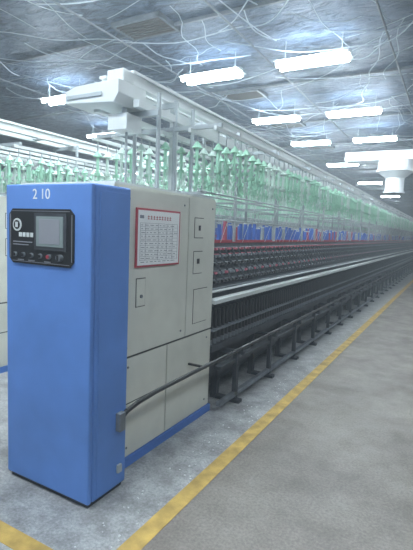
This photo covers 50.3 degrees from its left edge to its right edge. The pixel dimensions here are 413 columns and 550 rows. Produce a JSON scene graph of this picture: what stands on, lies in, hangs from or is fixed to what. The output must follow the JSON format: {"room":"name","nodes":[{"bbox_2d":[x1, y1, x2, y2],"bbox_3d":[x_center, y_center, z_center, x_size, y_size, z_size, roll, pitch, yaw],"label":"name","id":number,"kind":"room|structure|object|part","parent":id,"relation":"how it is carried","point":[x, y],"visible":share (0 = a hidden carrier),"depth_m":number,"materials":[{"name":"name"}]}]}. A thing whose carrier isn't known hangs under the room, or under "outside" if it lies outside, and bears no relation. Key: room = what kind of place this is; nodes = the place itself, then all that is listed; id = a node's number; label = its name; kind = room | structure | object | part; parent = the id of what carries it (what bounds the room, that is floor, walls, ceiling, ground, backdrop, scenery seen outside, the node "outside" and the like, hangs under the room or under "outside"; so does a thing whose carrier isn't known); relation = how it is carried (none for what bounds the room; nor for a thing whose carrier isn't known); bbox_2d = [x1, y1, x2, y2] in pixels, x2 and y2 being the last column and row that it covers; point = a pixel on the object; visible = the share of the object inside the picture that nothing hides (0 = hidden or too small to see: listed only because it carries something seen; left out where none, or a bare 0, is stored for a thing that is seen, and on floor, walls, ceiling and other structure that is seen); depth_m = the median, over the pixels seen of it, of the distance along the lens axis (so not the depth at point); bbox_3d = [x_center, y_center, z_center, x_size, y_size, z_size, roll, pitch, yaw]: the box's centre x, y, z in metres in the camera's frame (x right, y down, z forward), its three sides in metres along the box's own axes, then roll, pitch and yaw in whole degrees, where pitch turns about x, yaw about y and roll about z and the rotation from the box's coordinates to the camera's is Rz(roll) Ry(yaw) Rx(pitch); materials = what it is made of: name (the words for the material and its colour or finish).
{"room":"textile factory","nodes":[
{"label":"textile factory","id":0,"kind":"room"},
{"bbox_2d":[1,164,90,183],"bbox_3d":[-6.623,-3.375,24.798,0.200,4.300,47.000,6,7,29],"label":"wall","id":1,"kind":"structure","parent":0,"point":[2,166],"depth_m":20.23,"materials":[{"name":"paint"}]},
{"bbox_2d":[195,139,211,143],"bbox_3d":[-0.253,-4.118,13.643,0.800,0.059,0.500,6,7,29],"label":"ceiling vent","id":2,"kind":"object","parent":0,"point":[207,142],"depth_m":13.50,"materials":[{"name":"grey metal"}]},
{"bbox_2d":[0,268,412,549],"bbox_3d":[3.377,-0.162,19.387,23.000,0.203,47.000,6,7,29],"label":"floor","id":3,"kind":"structure","parent":0,"point":[333,470],"depth_m":2.92,"materials":[{"name":"concrete"}]},
{"bbox_2d":[7,183,130,508],"bbox_3d":[-0.828,0.379,2.604,0.718,1.785,0.350,6,7,29],"label":"tall cabinet","id":4,"kind":"object","parent":3,"relation":"on","point":[68,243],"visible":1,"depth_m":2.46,"materials":[{"name":"blue metal"}]},
{"bbox_3d":[-0.924,-0.211,2.449,0.519,0.311,0.012,6,7,29],"label":"display plate","id":5,"kind":"part","parent":4,"relation":"part of","materials":[{"name":"black plastic"}]},
{"bbox_3d":[-0.529,0.391,2.479,0.004,1.690,0.230,6,7,29],"label":"panel","id":6,"kind":"part","parent":4,"relation":"part of","materials":[{"name":"blue paint"}]},
{"bbox_2d":[0,157,344,233],"bbox_3d":[2.771,-1.525,18.474,1.307,2.650,30.995,6,7,29],"label":"frame","id":7,"kind":"object","parent":3,"relation":"on","point":[2,173],"visible":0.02,"depth_m":8.10,"materials":[{"name":"beige paint"}]},
{"bbox_2d":[0,119,392,372],"bbox_3d":[4.728,-1.335,17.380,1.307,2.650,30.995,6,7,29],"label":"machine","id":8,"kind":"object","parent":3,"relation":"on","point":[59,142],"visible":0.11,"depth_m":5.15,"materials":[{"name":"beige paint"}]},
{"bbox_3d":[4.899,-2.620,17.466,0.320,0.100,30.500,6,7,29],"label":"cleaner rail","id":9,"kind":"part","parent":8,"relation":"part of","materials":[{"name":"white metal"}]},
{"bbox_3d":[4.974,-2.047,17.699,1.240,1.100,30.100,6,7,29],"label":"creel frame","id":10,"kind":"part","parent":8,"relation":"part of","materials":[{"name":"grey paint"}]},
{"bbox_2d":[21,70,412,467],"bbox_3d":[6.667,-1.143,16.254,1.307,2.650,31.069,6,7,29],"label":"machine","id":11,"kind":"object","parent":3,"relation":"on","point":[227,301],"visible":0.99,"depth_m":4.13,"materials":[{"name":"beige paint"}]},
{"bbox_2d":[65,68,145,182],"bbox_3d":[-0.714,-1.028,3.255,0.500,0.820,0.430,6,7,29],"label":"vacuum cleaner","id":12,"kind":"object","parent":11,"relation":"on","point":[114,95],"visible":0.77,"depth_m":3.07,"materials":[{"name":"white plastic"}]},
{"bbox_2d":[134,207,180,267],"bbox_3d":[-0.321,-0.251,2.985,0.014,0.380,0.500,6,7,29],"label":"notice sign","id":13,"kind":"object","parent":11,"relation":"attached to","point":[157,232],"visible":1,"depth_m":2.95,"materials":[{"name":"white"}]},
{"bbox_2d":[139,215,177,262],"bbox_3d":[-0.317,-0.244,2.980,0.002,0.305,0.435,6,7,29],"label":"print","id":14,"kind":"object","parent":13,"relation":"attached to","point":[158,234],"depth_m":2.97,"materials":[{"name":"white paper"}]},
{"bbox_3d":[6.931,-1.857,16.606,1.240,1.100,30.100,6,7,29],"label":"creel frame","id":15,"kind":"part","parent":11,"relation":"part of","materials":[{"name":"grey paint"}]},
{"bbox_3d":[6.857,-2.430,16.372,0.320,0.100,30.500,6,7,29],"label":"cleaner rail","id":16,"kind":"part","parent":11,"relation":"part of","materials":[{"name":"white metal"}]},
{"bbox_3d":[7.091,-0.260,16.083,0.175,0.107,31.069,6,7,29],"label":"doffing rail","id":17,"kind":"part","parent":11,"relation":"part of","materials":[{"name":"black plastic"}]},
{"bbox_3d":[6.969,-0.605,16.890,1.240,1.475,29.740,6,7,29],"label":"frame","id":18,"kind":"part","parent":11,"relation":"part of","materials":[{"name":"metal"}]},
{"bbox_2d":[0,0,412,206],"bbox_3d":[3.557,-4.634,18.932,23.000,0.200,47.000,6,7,29],"label":"ceiling","id":19,"kind":"structure","parent":0,"point":[297,33],"depth_m":7.26,"materials":[{"name":"metal"}]},
{"bbox_2d":[38,79,79,105],"bbox_3d":[-2.740,-3.532,8.474,1.040,0.377,0.340,6,7,29],"label":"fluorescent light","id":20,"kind":"object","parent":19,"relation":"hanging from","point":[59,99],"visible":0.55,"depth_m":8.54,"materials":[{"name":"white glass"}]},
{"bbox_2d":[87,132,114,137],"bbox_3d":[-2.730,-3.862,11.725,1.040,0.377,0.340,6,7,29],"label":"fluorescent light","id":21,"kind":"object","parent":19,"relation":"hanging from","point":[95,134],"visible":0.34,"depth_m":11.75,"materials":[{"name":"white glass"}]},
{"bbox_2d":[110,10,179,41],"bbox_3d":[-0.825,-3.360,5.963,0.800,0.059,0.500,6,7,29],"label":"ceiling vent","id":22,"kind":"object","parent":19,"relation":"attached to","point":[156,20],"depth_m":5.91,"materials":[{"name":"grey metal"}]},
{"bbox_2d":[0,0,412,207],"bbox_3d":[6.010,-4.196,17.577,12.081,0.136,46.800,6,7,29],"label":"cables","id":23,"kind":"object","parent":19,"relation":"hanging from","point":[376,1],"depth_m":7.03,"materials":[{"name":"white plastic"}]},
{"bbox_2d":[0,0,412,201],"bbox_3d":[3.167,-4.460,18.265,22.800,0.038,42.035,6,7,29],"label":"ceiling joists","id":24,"kind":"object","parent":19,"relation":"attached to","point":[269,2],"depth_m":7.92,"materials":[{"name":"grey metal"}]},
{"bbox_2d":[178,50,245,85],"bbox_3d":[0.087,-3.258,6.894,1.040,0.377,0.340,6,7,29],"label":"fluorescent light","id":25,"kind":"object","parent":19,"relation":"hanging from","point":[232,72],"visible":1,"depth_m":6.85,"materials":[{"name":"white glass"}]},
{"bbox_2d":[220,89,267,101],"bbox_3d":[0.748,-3.579,8.740,0.800,0.059,0.500,6,7,29],"label":"ceiling vent","id":26,"kind":"object","parent":19,"relation":"attached to","point":[255,93],"depth_m":8.69,"materials":[{"name":"grey metal"}]},
{"bbox_2d":[251,106,301,124],"bbox_3d":[1.489,-3.453,9.368,1.040,0.377,0.340,6,7,29],"label":"fluorescent light","id":27,"kind":"object","parent":19,"relation":"hanging from","point":[294,117],"visible":1,"depth_m":9.31,"materials":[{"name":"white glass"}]},
{"bbox_2d":[269,121,305,128],"bbox_3d":[2.027,-3.757,10.997,0.800,0.059,0.500,6,7,29],"label":"ceiling vent","id":28,"kind":"object","parent":19,"relation":"attached to","point":[295,124],"depth_m":10.94,"materials":[{"name":"grey metal"}]},
{"bbox_2d":[290,132,331,146],"bbox_3d":[2.768,-3.631,11.624,1.040,0.377,0.340,6,7,29],"label":"fluorescent light","id":29,"kind":"object","parent":19,"relation":"hanging from","point":[324,141],"visible":0.95,"depth_m":11.56,"materials":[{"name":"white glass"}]},
{"bbox_2d":[273,32,352,71],"bbox_3d":[1.479,-3.123,6.116,1.040,0.377,0.340,6,7,29],"label":"fluorescent light","id":30,"kind":"object","parent":19,"relation":"hanging from","point":[343,55],"visible":1,"depth_m":6.08,"materials":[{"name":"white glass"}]},
{"bbox_2d":[305,145,334,149],"bbox_3d":[3.502,-3.963,13.601,0.800,0.059,0.500,6,7,29],"label":"ceiling vent","id":31,"kind":"object","parent":19,"relation":"attached to","point":[320,146],"depth_m":13.60,"materials":[{"name":"grey metal"}]},
{"bbox_2d":[327,157,358,166],"bbox_3d":[4.636,-3.892,14.923,1.040,0.377,0.340,6,7,29],"label":"fluorescent light","id":32,"kind":"object","parent":19,"relation":"hanging from","point":[342,163],"visible":0.77,"depth_m":14.91,"materials":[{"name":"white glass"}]},
{"bbox_2d":[325,93,382,117],"bbox_3d":[2.881,-3.318,8.590,1.040,0.377,0.340,6,7,29],"label":"fluorescent light","id":33,"kind":"object","parent":19,"relation":"hanging from","point":[377,109],"visible":1,"depth_m":8.54,"materials":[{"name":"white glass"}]},
{"bbox_2d":[358,176,382,183],"bbox_3d":[7.341,-4.268,19.697,1.040,0.377,0.340,6,7,29],"label":"fluorescent light","id":34,"kind":"object","parent":19,"relation":"hanging from","point":[362,182],"visible":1,"depth_m":19.61,"materials":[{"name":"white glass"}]},
{"bbox_2d":[352,130,397,142],"bbox_3d":[4.159,-3.496,10.847,1.040,0.377,0.340,6,7,29],"label":"fluorescent light","id":35,"kind":"object","parent":19,"relation":"hanging from","point":[392,137],"visible":1,"depth_m":10.80,"materials":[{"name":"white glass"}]},
{"bbox_2d":[345,143,412,193],"bbox_3d":[5.234,-2.909,11.782,2.900,1.430,0.980,6,7,29],"label":"air duct","id":36,"kind":"object","parent":19,"relation":"hanging from","point":[394,166],"visible":1,"depth_m":11.68,"materials":[{"name":"white metal"}]},
{"bbox_2d":[381,191,399,196],"bbox_3d":[10.783,-4.748,25.773,1.040,0.377,0.340,6,7,29],"label":"fluorescent light","id":37,"kind":"object","parent":19,"relation":"hanging from","point":[383,191],"visible":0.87,"depth_m":25.71,"materials":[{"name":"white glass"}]},
{"bbox_2d":[358,206,412,235],"bbox_3d":[15.073,-4.013,39.645,23.000,4.300,0.200,6,7,29],"label":"wall","id":38,"kind":"structure","parent":0,"point":[407,210],"depth_m":38.18,"materials":[{"name":"paint"}]}
]}

